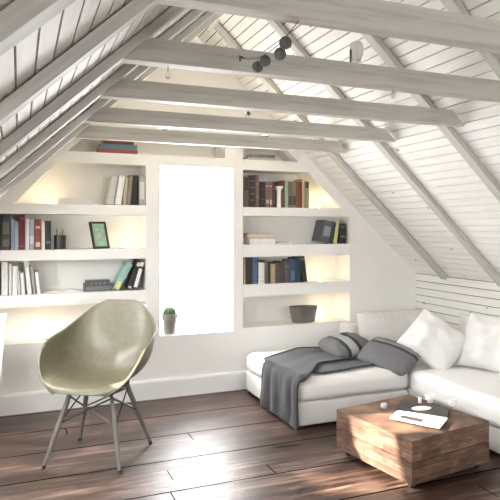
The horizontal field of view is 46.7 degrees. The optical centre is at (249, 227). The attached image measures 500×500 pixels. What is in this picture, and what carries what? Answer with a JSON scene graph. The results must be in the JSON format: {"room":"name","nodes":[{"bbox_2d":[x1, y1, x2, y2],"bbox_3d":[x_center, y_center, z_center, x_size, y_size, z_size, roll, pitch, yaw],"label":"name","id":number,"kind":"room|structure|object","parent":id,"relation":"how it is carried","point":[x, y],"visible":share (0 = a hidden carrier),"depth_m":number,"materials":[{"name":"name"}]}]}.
{"room":"attic living room","nodes":[
{"label":"attic living room","id":0,"kind":"room"},
{"bbox_2d":[0,36,415,393],"bbox_3d":[-0.453,-0.157,4.484,4.163,2.814,0.265,0,0,-22],"label":"wall","id":1,"kind":"structure","parent":0,"point":[380,279],"depth_m":4.47,"materials":[{"name":"white paint"}]},
{"bbox_2d":[0,162,145,344],"bbox_3d":[-1.364,0.163,4.104,1.210,1.238,0.235,0,0,-22],"label":"bookcase","id":2,"kind":"object","parent":1,"relation":"attached to","point":[30,318],"visible":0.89,"depth_m":4.20,"materials":[{"name":"white paint"}]},
{"bbox_2d":[1,261,7,294],"bbox_3d":[-1.678,0.340,3.963,0.040,0.224,0.154,0,0,-22],"label":"book","id":3,"kind":"object","parent":2,"relation":"on","point":[4,264],"visible":0.94,"depth_m":3.89,"materials":[{"name":"paper"}]},
{"bbox_2d":[1,214,10,249],"bbox_3d":[-1.671,0.029,3.965,0.057,0.241,0.156,0,0,-22],"label":"book","id":4,"kind":"object","parent":2,"relation":"on","point":[5,218],"visible":1,"depth_m":3.89,"materials":[{"name":"paper"}]},
{"bbox_2d":[9,263,11,294],"bbox_3d":[-1.645,0.347,3.977,0.019,0.210,0.154,0,0,-22],"label":"book","id":5,"kind":"object","parent":2,"relation":"on","point":[10,264],"visible":0.97,"depth_m":3.90,"materials":[{"name":"paper"}]},
{"bbox_2d":[11,219,14,249],"bbox_3d":[-1.631,0.044,3.982,0.023,0.211,0.154,0,0,-22],"label":"book","id":6,"kind":"object","parent":2,"relation":"on","point":[12,220],"visible":1,"depth_m":3.91,"materials":[{"name":"paper"}]},
{"bbox_2d":[12,265,17,294],"bbox_3d":[-1.619,0.355,3.987,0.032,0.196,0.154,0,0,-22],"label":"book","id":7,"kind":"object","parent":2,"relation":"on","point":[14,267],"visible":0.94,"depth_m":3.92,"materials":[{"name":"paper"}]},
{"bbox_2d":[15,221,17,249],"bbox_3d":[-1.609,0.052,3.991,0.020,0.194,0.154,0,0,-22],"label":"book","id":8,"kind":"object","parent":2,"relation":"on","point":[16,222],"visible":1,"depth_m":3.92,"materials":[{"name":"paper"}]},
{"bbox_2d":[19,214,24,249],"bbox_3d":[-1.579,0.029,4.002,0.040,0.242,0.156,0,0,-22],"label":"book","id":9,"kind":"object","parent":2,"relation":"on","point":[21,216],"visible":1,"depth_m":3.93,"materials":[{"name":"paper"}]},
{"bbox_2d":[20,272,24,294],"bbox_3d":[-1.574,0.378,4.005,0.034,0.148,0.154,0,0,-22],"label":"book","id":10,"kind":"object","parent":2,"relation":"on","point":[21,273],"visible":1,"depth_m":3.93,"materials":[{"name":"paper"}]},
{"bbox_2d":[25,219,28,249],"bbox_3d":[-1.547,0.044,4.016,0.023,0.211,0.154,0,0,-22],"label":"book","id":11,"kind":"object","parent":2,"relation":"on","point":[26,220],"visible":1,"depth_m":3.94,"materials":[{"name":"paper"}]},
{"bbox_2d":[24,261,31,293],"bbox_3d":[-1.542,0.339,4.017,0.050,0.227,0.156,0,0,-22],"label":"book","id":12,"kind":"object","parent":2,"relation":"on","point":[26,263],"visible":0.9,"depth_m":3.95,"materials":[{"name":"paper"}]},
{"bbox_2d":[29,219,33,249],"bbox_3d":[-1.519,0.045,4.026,0.032,0.208,0.156,0,0,-22],"label":"book","id":13,"kind":"object","parent":2,"relation":"on","point":[31,221],"visible":0.98,"depth_m":3.96,"materials":[{"name":"paper"}]},
{"bbox_2d":[30,265,35,293],"bbox_3d":[-1.513,0.355,4.029,0.038,0.194,0.154,0,0,-22],"label":"book","id":14,"kind":"object","parent":2,"relation":"on","point":[31,266],"visible":1,"depth_m":3.96,"materials":[{"name":"paper"}]},
{"bbox_2d":[34,270,39,293],"bbox_3d":[-1.484,0.376,4.041,0.036,0.153,0.154,0,0,-22],"label":"book","id":15,"kind":"object","parent":2,"relation":"on","point":[36,272],"visible":1,"depth_m":3.97,"materials":[{"name":"paper"}]},
{"bbox_2d":[34,219,40,249],"bbox_3d":[-1.483,0.045,4.040,0.041,0.208,0.156,0,0,-22],"label":"book","id":16,"kind":"object","parent":2,"relation":"on","point":[37,222],"visible":0.98,"depth_m":3.97,"materials":[{"name":"paper"}]},
{"bbox_2d":[41,222,44,249],"bbox_3d":[-1.452,0.056,4.054,0.021,0.188,0.154,0,0,-22],"label":"book","id":17,"kind":"object","parent":2,"relation":"on","point":[42,223],"visible":0.96,"depth_m":3.98,"materials":[{"name":"paper"}]},
{"bbox_2d":[44,221,50,249],"bbox_3d":[-1.421,0.050,4.065,0.037,0.198,0.156,0,0,-22],"label":"book","id":18,"kind":"object","parent":2,"relation":"on","point":[47,223],"visible":0.93,"depth_m":3.99,"materials":[{"name":"paper"}]},
{"bbox_2d":[54,235,65,248],"bbox_3d":[-1.336,0.100,4.069,0.080,0.098,0.080,0,0,-22],"label":"pencil cup","id":19,"kind":"object","parent":2,"relation":"on","point":[59,240],"visible":0.94,"depth_m":4.04,"materials":[{"name":"black plastic"}]},
{"bbox_2d":[42,288,82,293],"bbox_3d":[-1.330,0.444,4.104,0.272,0.015,0.154,0,0,-22],"label":"open magazine","id":20,"kind":"object","parent":2,"relation":"on","point":[68,290],"visible":1,"depth_m":4.06,"materials":[{"name":"paper"}]},
{"bbox_2d":[57,198,91,204],"bbox_3d":[-1.255,-0.188,4.134,0.230,0.044,0.130,0,0,-22],"label":"book","id":21,"kind":"object","parent":2,"relation":"on","point":[87,201],"visible":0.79,"depth_m":4.07,"materials":[{"name":"white paper"}]},
{"bbox_2d":[83,279,110,291],"bbox_3d":[-1.103,0.413,4.181,0.188,0.078,0.097,0,0,-22],"label":"radio","id":22,"kind":"object","parent":2,"relation":"on","point":[93,284],"visible":1,"depth_m":4.14,"materials":[{"name":"grey plastic"}]},
{"bbox_2d":[89,222,109,248],"bbox_3d":[-1.091,0.051,4.184,0.079,0.196,0.133,0,0,42],"label":"framed picture","id":23,"kind":"object","parent":2,"relation":"on","point":[98,230],"visible":1,"depth_m":4.18,"materials":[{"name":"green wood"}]},
{"bbox_2d":[104,175,117,204],"bbox_3d":[-1.015,-0.272,4.228,0.083,0.213,0.154,0,0,-22],"label":"book","id":24,"kind":"object","parent":2,"relation":"on","point":[112,180],"visible":0.94,"depth_m":4.16,"materials":[{"name":"paper"}]},
{"bbox_2d":[114,175,124,204],"bbox_3d":[-0.966,-0.274,4.248,0.076,0.217,0.154,0,0,-22],"label":"book","id":25,"kind":"object","parent":2,"relation":"on","point":[121,179],"visible":0.78,"depth_m":4.18,"materials":[{"name":"paper"}]},
{"bbox_2d":[111,261,132,289],"bbox_3d":[-0.945,0.350,4.255,0.141,0.205,0.156,0,0,-22],"label":"book","id":26,"kind":"object","parent":2,"relation":"on","point":[122,273],"visible":0.96,"depth_m":4.19,"materials":[{"name":"paper"}]},
{"bbox_2d":[121,177,127,204],"bbox_3d":[-0.930,-0.269,4.262,0.044,0.207,0.154,0,0,-22],"label":"book","id":27,"kind":"object","parent":2,"relation":"on","point":[124,196],"visible":0.69,"depth_m":4.19,"materials":[{"name":"paper"}]},
{"bbox_2d":[126,175,132,204],"bbox_3d":[-0.901,-0.275,4.274,0.047,0.219,0.154,0,0,-22],"label":"book","id":28,"kind":"object","parent":2,"relation":"on","point":[130,177],"visible":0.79,"depth_m":4.20,"materials":[{"name":"paper"}]},
{"bbox_2d":[124,259,140,289],"bbox_3d":[-0.870,0.342,4.285,0.109,0.221,0.156,0,0,-22],"label":"book","id":29,"kind":"object","parent":2,"relation":"on","point":[133,271],"visible":0.97,"depth_m":4.22,"materials":[{"name":"paper"}]},
{"bbox_2d":[130,175,137,204],"bbox_3d":[-0.867,-0.276,4.287,0.054,0.220,0.154,0,0,-22],"label":"book","id":30,"kind":"object","parent":2,"relation":"on","point":[134,193],"visible":0.73,"depth_m":4.21,"materials":[{"name":"paper"}]},
{"bbox_2d":[132,259,144,289],"bbox_3d":[-0.840,0.343,4.297,0.094,0.219,0.156,0,0,-22],"label":"book","id":31,"kind":"object","parent":2,"relation":"on","point":[137,279],"visible":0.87,"depth_m":4.22,"materials":[{"name":"paper"}]},
{"bbox_2d":[137,176,144,204],"bbox_3d":[-0.819,-0.274,4.306,0.045,0.216,0.156,0,0,-22],"label":"book","id":32,"kind":"object","parent":2,"relation":"on","point":[141,179],"visible":0.79,"depth_m":4.24,"materials":[{"name":"paper"}]},
{"bbox_2d":[95,148,137,153],"bbox_3d":[-0.979,-0.552,4.239,0.288,0.033,0.140,0,0,-21],"label":"book","id":33,"kind":"object","parent":1,"relation":"on","point":[102,150],"visible":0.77,"depth_m":4.17,"materials":[{"name":"paper"}]},
{"bbox_2d":[98,144,136,149],"bbox_3d":[-0.970,-0.586,4.242,0.264,0.033,0.140,0,0,-20],"label":"book","id":34,"kind":"object","parent":33,"relation":"on","point":[105,146],"visible":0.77,"depth_m":4.18,"materials":[{"name":"paper"}]},
{"bbox_2d":[101,140,133,144],"bbox_3d":[-0.975,-0.618,4.241,0.220,0.029,0.140,0,0,-23],"label":"book","id":35,"kind":"object","parent":34,"relation":"on","point":[102,141],"visible":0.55,"depth_m":4.18,"materials":[{"name":"paper"}]},
{"bbox_2d":[0,370,249,415],"bbox_3d":[-0.401,1.179,4.353,4.003,0.142,0.018,0,0,-22],"label":"baseboard","id":36,"kind":"structure","parent":1,"relation":"attached to","point":[40,400],"depth_m":4.20,"materials":[{"name":"white paint"}]},
{"bbox_2d":[161,305,177,334],"bbox_3d":[-0.603,0.689,4.346,0.128,0.211,0.128,0,0,-22],"label":"potted cactus","id":37,"kind":"object","parent":1,"relation":"on","point":[169,316],"visible":1,"depth_m":4.30,"materials":[{"name":"grey ceramic"}]},
{"bbox_2d":[160,169,223,330],"bbox_3d":[-0.484,0.168,4.582,0.571,1.255,0.040,0,0,-22],"label":"window","id":38,"kind":"structure","parent":1,"relation":"in","point":[220,173],"depth_m":4.66,"materials":[{"name":"white paint"}]},
{"bbox_2d":[243,157,275,160],"bbox_3d":[0.072,-0.546,4.642,0.242,0.021,0.130,0,0,-22],"label":"book","id":39,"kind":"object","parent":1,"relation":"on","point":[249,158],"visible":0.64,"depth_m":4.58,"materials":[{"name":"paper"}]},
{"bbox_2d":[246,154,274,157],"bbox_3d":[0.083,-0.570,4.647,0.200,0.025,0.130,0,0,-22],"label":"book","id":40,"kind":"object","parent":39,"relation":"on","point":[250,155],"visible":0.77,"depth_m":4.59,"materials":[{"name":"paper"}]},
{"bbox_2d":[243,170,349,327],"bbox_3d":[0.349,0.163,4.788,0.962,1.231,0.235,0,0,-22],"label":"bookcase","id":41,"kind":"object","parent":1,"relation":"attached to","point":[268,304],"visible":0.75,"depth_m":4.83,"materials":[{"name":"white paint"}]},
{"bbox_2d":[243,176,248,206],"bbox_3d":[-0.057,-0.285,4.610,0.043,0.243,0.156,0,0,-22],"label":"book","id":42,"kind":"object","parent":41,"relation":"on","point":[245,178],"visible":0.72,"depth_m":4.54,"materials":[{"name":"paper"}]},
{"bbox_2d":[245,257,251,283],"bbox_3d":[-0.035,0.339,4.619,0.056,0.207,0.154,0,0,-22],"label":"book","id":43,"kind":"object","parent":41,"relation":"on","point":[248,261],"visible":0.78,"depth_m":4.54,"materials":[{"name":"paper"}]},
{"bbox_2d":[248,175,254,206],"bbox_3d":[-0.009,-0.289,4.629,0.054,0.251,0.156,0,0,-22],"label":"book","id":44,"kind":"object","parent":41,"relation":"on","point":[251,177],"visible":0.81,"depth_m":4.56,"materials":[{"name":"paper"}]},
{"bbox_2d":[249,257,257,283],"bbox_3d":[0.016,0.339,4.639,0.049,0.206,0.156,0,0,-22],"label":"book","id":45,"kind":"object","parent":41,"relation":"on","point":[254,260],"visible":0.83,"depth_m":4.57,"materials":[{"name":"paper"}]},
{"bbox_2d":[255,175,258,206],"bbox_3d":[0.032,-0.292,4.645,0.030,0.256,0.156,0,0,-22],"label":"book","id":46,"kind":"object","parent":41,"relation":"on","point":[256,176],"visible":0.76,"depth_m":4.58,"materials":[{"name":"paper"}]},
{"bbox_2d":[244,241,274,244],"bbox_3d":[0.079,0.120,4.651,0.214,0.023,0.140,0,0,-19],"label":"book","id":47,"kind":"object","parent":41,"relation":"on","point":[246,242],"visible":0.86,"depth_m":4.59,"materials":[{"name":"paper"}]},
{"bbox_2d":[244,239,274,241],"bbox_3d":[0.075,0.097,4.649,0.217,0.021,0.140,0,0,-22],"label":"book","id":48,"kind":"object","parent":47,"relation":"on","point":[247,240],"visible":0.89,"depth_m":4.59,"materials":[{"name":"paper"}]},
{"bbox_2d":[258,262,264,283],"bbox_3d":[0.065,0.359,4.658,0.052,0.167,0.156,0,0,-22],"label":"book","id":49,"kind":"object","parent":41,"relation":"on","point":[261,266],"visible":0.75,"depth_m":4.59,"materials":[{"name":"paper"}]},
{"bbox_2d":[259,182,264,206],"bbox_3d":[0.073,-0.266,4.661,0.045,0.204,0.156,0,0,-22],"label":"book","id":50,"kind":"object","parent":41,"relation":"on","point":[261,184],"visible":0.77,"depth_m":4.59,"materials":[{"name":"paper"}]},
{"bbox_2d":[258,260,267,283],"bbox_3d":[0.105,0.352,4.675,0.027,0.180,0.154,0,0,-22],"label":"book","id":51,"kind":"object","parent":41,"relation":"on","point":[263,261],"visible":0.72,"depth_m":4.60,"materials":[{"name":"paper"}]},
{"bbox_2d":[265,181,268,206],"bbox_3d":[0.110,-0.267,4.676,0.030,0.207,0.156,0,0,-22],"label":"book","id":52,"kind":"object","parent":41,"relation":"on","point":[266,182],"visible":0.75,"depth_m":4.60,"materials":[{"name":"paper"}]},
{"bbox_2d":[269,182,271,206],"bbox_3d":[0.139,-0.267,4.688,0.025,0.206,0.156,0,0,-22],"label":"book","id":53,"kind":"object","parent":41,"relation":"on","point":[270,183],"visible":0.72,"depth_m":4.62,"materials":[{"name":"paper"}]},
{"bbox_2d":[271,263,274,282],"bbox_3d":[0.157,0.365,4.696,0.038,0.155,0.154,0,0,-22],"label":"book","id":54,"kind":"object","parent":41,"relation":"on","point":[272,264],"visible":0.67,"depth_m":4.62,"materials":[{"name":"paper"}]},
{"bbox_2d":[272,182,274,206],"bbox_3d":[0.165,-0.267,4.698,0.026,0.207,0.156,0,0,-22],"label":"book","id":55,"kind":"object","parent":41,"relation":"on","point":[273,183],"visible":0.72,"depth_m":4.63,"materials":[{"name":"paper"}]},
{"bbox_2d":[271,262,279,282],"bbox_3d":[0.195,0.361,4.711,0.040,0.162,0.154,0,0,-22],"label":"book","id":56,"kind":"object","parent":41,"relation":"on","point":[277,265],"visible":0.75,"depth_m":4.64,"materials":[{"name":"paper"}]},
{"bbox_2d":[273,260,283,282],"bbox_3d":[0.233,0.356,4.726,0.034,0.173,0.154,0,0,-22],"label":"book","id":57,"kind":"object","parent":41,"relation":"on","point":[280,262],"visible":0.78,"depth_m":4.65,"materials":[{"name":"paper"}]},
{"bbox_2d":[275,186,282,207],"bbox_3d":[0.232,-0.250,4.663,0.072,0.172,0.072,0,0,-22],"label":"vase","id":58,"kind":"object","parent":41,"relation":"on","point":[278,188],"visible":1,"depth_m":4.64,"materials":[{"name":"white ceramic"}]},
{"bbox_2d":[275,180,284,207],"bbox_3d":[0.243,-0.273,4.730,0.021,0.220,0.154,0,0,-22],"label":"book","id":59,"kind":"object","parent":41,"relation":"on","point":[277,183],"visible":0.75,"depth_m":4.66,"materials":[{"name":"paper"}]},
{"bbox_2d":[284,261,288,282],"bbox_3d":[0.271,0.357,4.741,0.044,0.170,0.156,0,0,-22],"label":"book","id":60,"kind":"object","parent":41,"relation":"on","point":[286,263],"visible":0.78,"depth_m":4.67,"materials":[{"name":"paper"}]},
{"bbox_2d":[285,181,287,207],"bbox_3d":[0.268,-0.272,4.740,0.028,0.216,0.154,0,0,-22],"label":"book","id":61,"kind":"object","parent":41,"relation":"on","point":[286,182],"visible":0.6,"depth_m":4.67,"materials":[{"name":"paper"}]},
{"bbox_2d":[282,258,294,282],"bbox_3d":[0.319,0.349,4.760,0.050,0.188,0.156,0,0,-22],"label":"book","id":62,"kind":"object","parent":41,"relation":"on","point":[291,261],"visible":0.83,"depth_m":4.69,"materials":[{"name":"paper"}]},
{"bbox_2d":[288,182,291,207],"bbox_3d":[0.300,-0.269,4.752,0.032,0.211,0.156,0,0,-22],"label":"book","id":63,"kind":"object","parent":41,"relation":"on","point":[289,183],"visible":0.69,"depth_m":4.68,"materials":[{"name":"paper"}]},
{"bbox_2d":[292,182,295,207],"bbox_3d":[0.332,-0.270,4.765,0.032,0.212,0.156,0,0,-22],"label":"book","id":64,"kind":"object","parent":41,"relation":"on","point":[293,183],"visible":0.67,"depth_m":4.69,"materials":[{"name":"paper"}]},
{"bbox_2d":[288,257,300,281],"bbox_3d":[0.364,0.341,4.779,0.044,0.203,0.154,0,0,-22],"label":"book","id":65,"kind":"object","parent":41,"relation":"on","point":[297,259],"visible":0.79,"depth_m":4.71,"materials":[{"name":"paper"}]},
{"bbox_2d":[296,182,298,207],"bbox_3d":[0.359,-0.270,4.777,0.023,0.213,0.154,0,0,-22],"label":"book","id":66,"kind":"object","parent":41,"relation":"on","point":[297,183],"visible":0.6,"depth_m":4.71,"materials":[{"name":"paper"}]},
{"bbox_2d":[292,256,306,281],"bbox_3d":[0.410,0.337,4.796,0.070,0.211,0.156,0,0,-22],"label":"book","id":67,"kind":"object","parent":41,"relation":"on","point":[302,258],"visible":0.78,"depth_m":4.72,"materials":[{"name":"paper"}]},
{"bbox_2d":[298,181,301,207],"bbox_3d":[0.385,-0.272,4.786,0.026,0.216,0.156,0,0,-22],"label":"book","id":68,"kind":"object","parent":41,"relation":"on","point":[300,182],"visible":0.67,"depth_m":4.71,"materials":[{"name":"paper"}]},
{"bbox_2d":[289,305,316,322],"bbox_3d":[0.443,0.713,4.801,0.256,0.128,0.154,0,0,-22],"label":"tub","id":69,"kind":"object","parent":41,"relation":"on","point":[299,313],"visible":1,"depth_m":4.74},
{"bbox_2d":[304,181,308,207],"bbox_3d":[0.439,-0.273,4.807,0.040,0.218,0.156,0,0,-22],"label":"book","id":70,"kind":"object","parent":41,"relation":"on","point":[306,183],"visible":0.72,"depth_m":4.74,"materials":[{"name":"paper"}]},
{"bbox_2d":[311,220,332,243],"bbox_3d":[0.610,0.032,4.876,0.128,0.199,0.156,0,0,-22],"label":"book","id":71,"kind":"object","parent":41,"relation":"on","point":[322,229],"visible":1,"depth_m":4.82,"materials":[{"name":"paper"}]},
{"bbox_2d":[329,222,335,243],"bbox_3d":[0.664,0.041,4.898,0.072,0.181,0.154,0,0,-22],"label":"book","id":72,"kind":"object","parent":41,"relation":"on","point":[331,239],"visible":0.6,"depth_m":4.83,"materials":[{"name":"paper"}]},
{"bbox_2d":[331,221,338,243],"bbox_3d":[0.696,0.036,4.911,0.056,0.190,0.154,0,0,-22],"label":"book","id":73,"kind":"object","parent":41,"relation":"on","point":[336,222],"visible":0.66,"depth_m":4.84,"materials":[{"name":"paper"}]},
{"bbox_2d":[337,223,345,243],"bbox_3d":[0.753,0.046,4.933,0.059,0.170,0.156,0,0,-22],"label":"book","id":74,"kind":"object","parent":41,"relation":"on","point":[341,239],"visible":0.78,"depth_m":4.86,"materials":[{"name":"paper"}]},
{"bbox_2d":[0,0,499,281],"bbox_3d":[0.819,-0.542,1.296,4.071,1.878,6.600,0,0,-22],"label":"ceiling","id":75,"kind":"structure","parent":0,"point":[425,151],"depth_m":3.45,"materials":[{"name":"white wood"}]},
{"bbox_2d":[0,0,76,56],"bbox_3d":[-0.083,-0.499,0.862,1.999,1.843,0.065,0,0,-22],"label":"rafter","id":76,"kind":"object","parent":75,"relation":"attached to","point":[19,19],"visible":1,"depth_m":0.75,"materials":[{"name":"white paint"}]},
{"bbox_2d":[0,0,158,125],"bbox_3d":[-0.273,-0.499,1.338,2.000,1.843,0.065,0,0,-22],"label":"rafter","id":77,"kind":"object","parent":75,"relation":"attached to","point":[15,102],"visible":0.97,"depth_m":1.26,"materials":[{"name":"white paint"}]},
{"bbox_2d":[0,6,187,158],"bbox_3d":[-0.468,-0.499,1.828,1.999,1.842,0.065,0,0,-22],"label":"rafter","id":78,"kind":"object","parent":75,"relation":"attached to","point":[152,29],"visible":0.91,"depth_m":1.79,"materials":[{"name":"white paint"}]},
{"bbox_2d":[0,9,204,177],"bbox_3d":[-0.671,-0.499,2.337,1.999,1.843,0.069,0,0,-22],"label":"rafter","id":79,"kind":"object","parent":75,"relation":"attached to","point":[94,95],"visible":0.79,"depth_m":2.31,"materials":[{"name":"white paint"}]},
{"bbox_2d":[0,11,216,190],"bbox_3d":[-0.883,-0.499,2.866,2.000,1.843,0.070,0,0,-22],"label":"rafter","id":80,"kind":"object","parent":75,"relation":"attached to","point":[77,122],"visible":0.69,"depth_m":2.85,"materials":[{"name":"white paint"}]},
{"bbox_2d":[0,13,223,198],"bbox_3d":[-1.094,-0.499,3.395,1.999,1.843,0.070,0,0,-22],"label":"rafter","id":81,"kind":"object","parent":75,"relation":"attached to","point":[31,169],"visible":0.56,"depth_m":3.38,"materials":[{"name":"white paint"}]},
{"bbox_2d":[74,125,347,152],"bbox_3d":[-0.201,-0.579,3.813,1.924,0.079,0.054,0,0,-22],"label":"tie beam","id":82,"kind":"structure","parent":75,"relation":"attached to","point":[92,132],"depth_m":3.75,"materials":[{"name":"white paint"}]},
{"bbox_2d":[83,107,395,142],"bbox_3d":[0.010,-0.579,3.284,1.924,0.080,0.054,0,0,-22],"label":"tie beam","id":83,"kind":"structure","parent":75,"relation":"attached to","point":[104,115],"depth_m":3.22,"materials":[{"name":"white paint"}]},
{"bbox_2d":[99,77,464,126],"bbox_3d":[0.232,-0.579,2.726,1.924,0.079,0.054,0,0,-22],"label":"tie beam","id":84,"kind":"structure","parent":75,"relation":"attached to","point":[124,89],"depth_m":2.65,"materials":[{"name":"white paint"}]},
{"bbox_2d":[121,37,499,102],"bbox_3d":[0.438,-0.579,2.211,1.924,0.079,0.054,0,0,-22],"label":"tie beam","id":85,"kind":"structure","parent":75,"relation":"attached to","point":[154,52],"depth_m":2.10,"materials":[{"name":"white paint"}]},
{"bbox_2d":[350,41,362,62],"bbox_3d":[0.403,-0.663,2.197,0.053,0.088,0.050,0,0,-22],"label":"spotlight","id":86,"kind":"object","parent":85,"relation":"on","point":[356,47],"visible":0.94,"depth_m":2.18,"materials":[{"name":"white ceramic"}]},
{"bbox_2d":[157,0,499,53],"bbox_3d":[0.638,-0.579,1.710,1.924,0.080,0.054,0,0,-22],"label":"tie beam","id":87,"kind":"structure","parent":75,"relation":"attached to","point":[383,18],"depth_m":1.57,"materials":[{"name":"white paint"}]},
{"bbox_2d":[239,20,298,72],"bbox_3d":[0.051,-0.534,1.751,0.035,0.116,0.517,0,0,-17],"label":"track light","id":88,"kind":"object","parent":87,"relation":"hanging from","point":[285,42],"visible":1,"depth_m":1.64,"materials":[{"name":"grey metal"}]},
{"bbox_2d":[213,23,447,279],"bbox_3d":[0.674,-0.497,4.355,1.984,1.830,0.069,0,0,-22],"label":"rafter","id":89,"kind":"object","parent":75,"relation":"attached to","point":[220,30],"visible":0.8,"depth_m":4.41,"materials":[{"name":"white paint"}]},
{"bbox_2d":[266,20,499,285],"bbox_3d":[0.898,-0.497,3.793,1.984,1.830,0.069,0,0,-22],"label":"rafter","id":90,"kind":"object","parent":75,"relation":"attached to","point":[277,26],"visible":0.72,"depth_m":3.85,"materials":[{"name":"white paint"}]},
{"bbox_2d":[361,33,499,201],"bbox_3d":[1.132,-0.497,3.208,1.984,1.830,0.069,0,0,-22],"label":"rafter","id":91,"kind":"object","parent":75,"relation":"attached to","point":[377,44],"visible":0.59,"depth_m":3.18,"materials":[{"name":"white paint"}]},
{"bbox_2d":[440,0,499,78],"bbox_3d":[1.343,-0.497,2.679,1.984,1.830,0.069,0,0,-22],"label":"rafter","id":92,"kind":"object","parent":75,"relation":"attached to","point":[455,6],"visible":0.43,"depth_m":2.54,"materials":[{"name":"white paint"}]},
{"bbox_2d":[0,389,499,499],"bbox_3d":[0.764,1.280,1.435,4.203,0.060,7.100,0,0,-22],"label":"floor","id":93,"kind":"structure","parent":0,"point":[225,445],"depth_m":3.10,"materials":[{"name":"brown wood"}]},
{"bbox_2d":[0,314,6,380],"bbox_3d":[-1.577,0.890,3.441,0.237,0.720,0.237,0,0,-22],"label":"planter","id":94,"kind":"object","parent":93,"relation":"on","point":[2,316],"visible":1,"depth_m":3.38,"materials":[{"name":"white ceramic"}]},
{"bbox_2d":[37,299,155,473],"bbox_3d":[-0.823,0.841,3.200,0.603,0.825,0.564,0,0,11],"label":"armchair","id":95,"kind":"object","parent":93,"relation":"on","point":[99,353],"visible":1,"depth_m":3.33,"materials":[{"name":"beige plastic"}]},
{"bbox_2d":[246,321,499,453],"bbox_3d":[1.303,1.010,3.247,1.663,0.480,3.303,0,0,-22],"label":"sofa","id":96,"kind":"object","parent":93,"relation":"on","point":[476,391],"visible":0.43,"depth_m":3.65,"materials":[{"name":"white fabric"}]},
{"bbox_2d":[259,347,374,431],"bbox_3d":[0.541,1.062,4.027,0.897,0.325,0.825,0,0,-22],"label":"throw blanket","id":97,"kind":"object","parent":96,"relation":"on","point":[282,372],"visible":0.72,"depth_m":3.84,"materials":[{"name":"grey fabric"}]},
{"bbox_2d":[318,332,368,357],"bbox_3d":[0.704,0.864,4.265,0.327,0.166,0.316,0,0,-27],"label":"striped cushion","id":98,"kind":"object","parent":97,"relation":"on","point":[344,344],"visible":0.8,"depth_m":4.17,"materials":[{"name":"grey fabric"}]},
{"bbox_2d":[247,349,408,401],"bbox_3d":[0.519,1.007,4.130,0.853,0.150,0.936,0,0,-22],"label":"cushion","id":99,"kind":"object","parent":96,"relation":"on","point":[365,382],"depth_m":3.73,"materials":[{"name":"white fabric"}]},
{"bbox_2d":[357,337,419,375],"bbox_3d":[0.956,0.877,3.983,0.249,0.201,0.396,0,0,-43],"label":"striped cushion","id":100,"kind":"object","parent":96,"relation":"on","point":[393,356],"visible":0.94,"depth_m":3.91,"materials":[{"name":"grey fabric"}]},
{"bbox_2d":[356,308,423,340],"bbox_3d":[1.159,0.810,4.702,0.661,0.273,0.157,0,0,-21],"label":"cushion","id":101,"kind":"object","parent":96,"relation":"on","point":[391,325],"visible":0.62,"depth_m":4.62,"materials":[{"name":"white fabric"}]},
{"bbox_2d":[397,308,465,369],"bbox_3d":[1.255,0.775,3.958,0.337,0.424,0.376,0,0,-33],"label":"pillow","id":102,"kind":"object","parent":96,"relation":"on","point":[438,344],"visible":0.92,"depth_m":3.87,"materials":[{"name":"white fabric"}]},
{"bbox_2d":[408,356,459,387],"bbox_3d":[1.280,1.008,4.392,0.782,0.148,0.851,0,0,-22],"label":"cushion","id":103,"kind":"object","parent":96,"relation":"on","point":[420,365],"depth_m":3.94,"materials":[{"name":"white fabric"}]},
{"bbox_2d":[411,365,499,428],"bbox_3d":[1.589,1.010,3.431,0.722,0.171,1.176,0,0,-22],"label":"seat cushion","id":104,"kind":"object","parent":96,"relation":"on","point":[476,391],"depth_m":3.49,"materials":[{"name":"white fabric"}]},
{"bbox_2d":[457,312,499,372],"bbox_3d":[1.606,0.763,3.796,0.297,0.366,0.416,0,0,-41],"label":"pillow","id":105,"kind":"object","parent":96,"relation":"on","point":[481,347],"visible":0.98,"depth_m":3.76,"materials":[{"name":"white fabric"}]},
{"bbox_2d":[459,313,499,334],"bbox_3d":[1.617,0.750,4.091,0.138,0.288,0.358,0,0,-34],"label":"pillow","id":106,"kind":"object","parent":96,"relation":"on","point":[464,318],"visible":0.12,"depth_m":4.18,"materials":[{"name":"white fabric"}]},
{"bbox_2d":[337,395,488,488],"bbox_3d":[0.861,1.127,3.104,0.559,0.247,0.554,0,0,-31],"label":"coffee table","id":107,"kind":"object","parent":93,"relation":"on","point":[413,454],"visible":0.98,"depth_m":2.92,"materials":[{"name":"brown wood"}]},
{"bbox_2d":[389,410,447,428],"bbox_3d":[0.869,0.987,2.995,0.261,0.005,0.184,0,0,31],"label":"magazine","id":108,"kind":"object","parent":107,"relation":"on","point":[432,421],"visible":1,"depth_m":2.99,"materials":[{"name":"paper"}]},
{"bbox_2d":[399,415,422,421],"bbox_3d":[0.835,0.985,2.990,0.122,0.001,0.059,0,0,34],"label":"photo","id":109,"kind":"object","parent":108,"relation":"on","point":[406,418],"depth_m":2.99},
{"bbox_2d":[396,400,449,422],"bbox_3d":[0.940,0.996,3.159,0.333,0.013,0.208,0,0,38],"label":"picture book","id":110,"kind":"object","parent":107,"relation":"on","point":[404,405],"visible":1,"depth_m":3.17,"materials":[{"name":"black paper"}]},
{"bbox_2d":[425,393,434,402],"bbox_3d":[1.034,0.980,3.327,0.052,0.045,0.057,0,0,8],"label":"cup","id":111,"kind":"object","parent":107,"relation":"on","point":[429,397],"visible":1,"depth_m":3.31,"materials":[{"name":"white ceramic"}]},
{"bbox_2d":[415,273,499,326],"bbox_3d":[2.701,0.808,2.047,0.050,0.883,6.600,0,0,-22],"label":"wall","id":112,"kind":"structure","parent":0,"point":[446,299],"depth_m":4.63,"materials":[{"name":"white wood"}]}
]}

